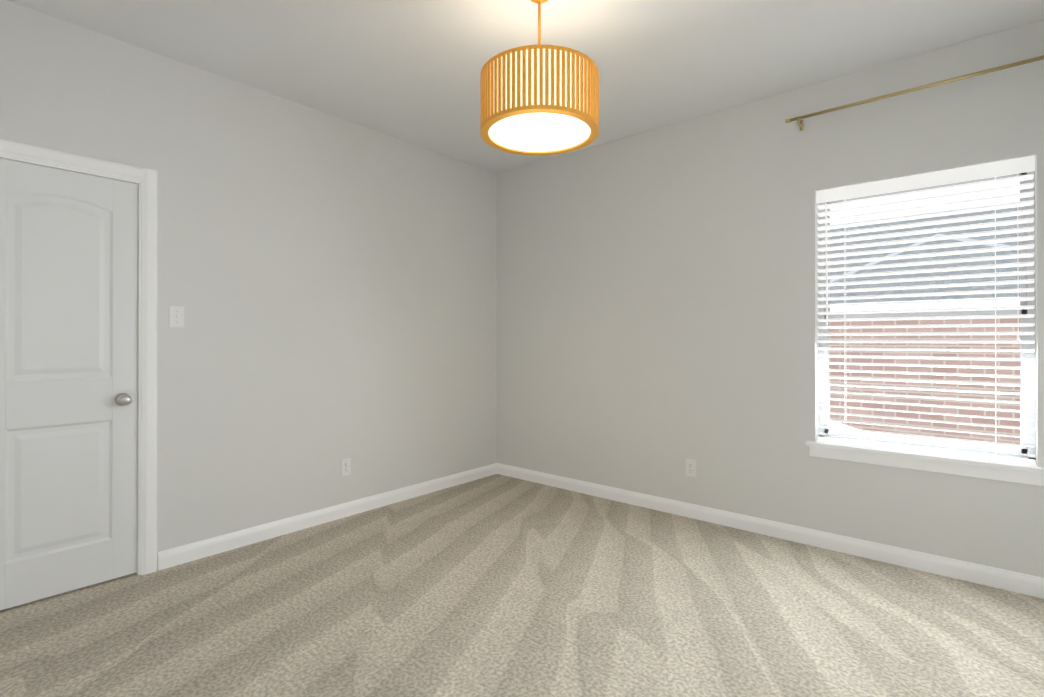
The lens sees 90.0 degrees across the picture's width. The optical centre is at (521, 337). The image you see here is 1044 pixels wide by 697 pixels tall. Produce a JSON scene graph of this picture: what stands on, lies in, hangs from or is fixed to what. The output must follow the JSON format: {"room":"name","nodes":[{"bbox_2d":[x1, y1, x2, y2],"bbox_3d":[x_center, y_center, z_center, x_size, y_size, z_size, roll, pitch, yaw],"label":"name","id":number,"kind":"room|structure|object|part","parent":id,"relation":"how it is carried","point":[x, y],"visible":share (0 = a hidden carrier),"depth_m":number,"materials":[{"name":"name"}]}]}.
{"room":"empty bedroom","nodes":[
{"label":"empty bedroom","id":0,"kind":"room"},
{"bbox_2d":[0,0,496,569],"bbox_3d":[-1.683,-0.088,3.382,0.410,2.840,4.320,0,0,40],"label":"wall","id":1,"kind":"structure","parent":0,"point":[328,282],"depth_m":3.27,"materials":[{"name":"white paint"}]},
{"bbox_2d":[0,159,137,609],"bbox_3d":[-2.179,0.208,2.477,0.104,2.018,0.594,0,0,40],"label":"door","id":2,"kind":"structure","parent":1,"relation":"in","point":[68,364],"depth_m":2.50,"materials":[{"name":"white"}]},
{"bbox_3d":[-2.014,0.315,2.644,0.069,0.066,0.066,0,0,40],"label":"knob","id":3,"kind":"part","parent":2,"relation":"part of","materials":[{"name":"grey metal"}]},
{"bbox_2d":[0,139,157,574],"bbox_3d":[-2.236,0.173,2.525,0.178,2.112,0.758,0,0,40],"label":"door frame","id":4,"kind":"structure","parent":1,"relation":"attached to","point":[147,179],"depth_m":2.72,"materials":[{"name":"white"}]},
{"bbox_2d":[169,306,183,326],"bbox_3d":[-1.871,-0.115,2.832,0.016,0.115,0.070,0,0,40],"label":"light switch","id":5,"kind":"object","parent":1,"relation":"attached to","point":[176,316],"visible":1,"depth_m":2.83,"materials":[{"name":"white plastic"}]},
{"bbox_2d":[158,463,497,569],"bbox_3d":[-1.088,1.186,3.749,0.015,0.094,2.585,0,0,40],"label":"baseboard","id":6,"kind":"structure","parent":1,"relation":"attached to","point":[186,553],"depth_m":3.38,"materials":[{"name":"white"}]},
{"bbox_2d":[341,458,350,475],"bbox_3d":[-1.216,0.892,3.605,0.008,0.115,0.070,0,0,40],"label":"electrical outlet","id":7,"kind":"object","parent":1,"relation":"attached to","point":[345,467],"visible":1,"depth_m":3.60,"materials":[{"name":"white plastic"}]},
{"bbox_2d":[0,474,1043,696],"bbox_3d":[-0.042,1.288,1.980,4.220,0.120,4.320,0,0,40],"label":"floor","id":8,"kind":"structure","parent":0,"point":[497,585],"depth_m":2.29,"materials":[{"name":"carpet"}]},
{"bbox_2d":[7,0,1043,172],"bbox_3d":[-0.042,-1.573,1.988,4.220,0.120,4.320,0,0,40],"label":"ceiling","id":9,"kind":"structure","parent":0,"point":[409,71],"depth_m":2.68,"materials":[{"name":"white paint"}]},
{"bbox_2d":[480,0,598,155],"bbox_3d":[0.076,-1.199,2.281,0.514,0.625,0.514,0,0,40],"label":"pendant light","id":10,"kind":"object","parent":9,"relation":"hanging from","point":[539,99],"visible":1,"depth_m":2.10,"materials":[{"name":"wood"},{"name":"fabric"}]},
{"bbox_2d":[489,113,590,151],"bbox_3d":[0.076,-0.896,2.280,0.446,0.007,0.446,0,0,40],"label":"diffuser","id":11,"kind":"object","parent":10,"relation":"attached to","point":[513,132],"depth_m":2.27,"materials":[{"name":"white"}]},
{"bbox_3d":[0.076,-1.014,2.280,0.497,0.226,0.497,0,0,40],"label":"lamp shade","id":12,"kind":"part","parent":10,"relation":"part of","materials":[{"name":"white fabric"}]},
{"bbox_2d":[497,19,1043,577],"bbox_3d":[1.307,-0.138,3.567,3.900,2.740,0.160,0,0,40],"label":"wall","id":13,"kind":"structure","parent":0,"point":[657,307],"depth_m":3.39,"materials":[{"name":"white paint"}]},
{"bbox_2d":[686,459,695,476],"bbox_3d":[1.157,0.892,3.582,0.070,0.115,0.008,0,0,40],"label":"electrical outlet","id":14,"kind":"object","parent":13,"relation":"attached to","point":[690,467],"visible":1,"depth_m":3.58,"materials":[{"name":"white plastic"}]},
{"bbox_2d":[498,463,1043,598],"bbox_3d":[1.238,1.185,3.506,3.870,0.094,0.015,0,0,40],"label":"baseboard","id":15,"kind":"structure","parent":13,"relation":"attached to","point":[1017,582],"depth_m":3.09,"materials":[{"name":"white"}]},
{"bbox_2d":[785,55,1043,130],"bbox_3d":[2.083,-1.281,2.747,1.266,0.062,0.088,0,0,40],"label":"curtain rod","id":16,"kind":"object","parent":13,"relation":"attached to","point":[1014,64],"visible":1,"depth_m":2.72,"materials":[{"name":"gold metal"}]},
{"bbox_2d":[806,441,1043,485],"bbox_3d":[2.116,0.657,2.812,1.030,0.087,0.127,0,0,40],"label":"window sill","id":17,"kind":"structure","parent":13,"relation":"attached to","point":[999,470],"depth_m":2.73,"materials":[{"name":"white"}]},
{"bbox_2d":[819,171,1035,460],"bbox_3d":[2.176,-0.130,2.884,0.940,1.490,0.064,0,0,40],"label":"window","id":18,"kind":"structure","parent":13,"relation":"in","point":[1027,433],"depth_m":2.75,"materials":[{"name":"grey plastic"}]},
{"bbox_2d":[817,156,1035,464],"bbox_3d":[2.120,-0.131,2.818,0.928,1.484,0.072,0,0,40],"label":"window blinds","id":19,"kind":"object","parent":18,"relation":"attached to","point":[994,169],"visible":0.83,"depth_m":2.77,"materials":[{"name":"white plastic"}]},
{"label":"outside","id":20,"kind":"structure","parent":0,"visible":0},
{"bbox_2d":[829,202,1020,446],"bbox_3d":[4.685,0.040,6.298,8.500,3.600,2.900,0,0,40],"label":"window glass","id":21,"kind":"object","parent":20,"point":[984,429],"depth_m":5.38,"materials":[{"name":"glass"}]}
]}

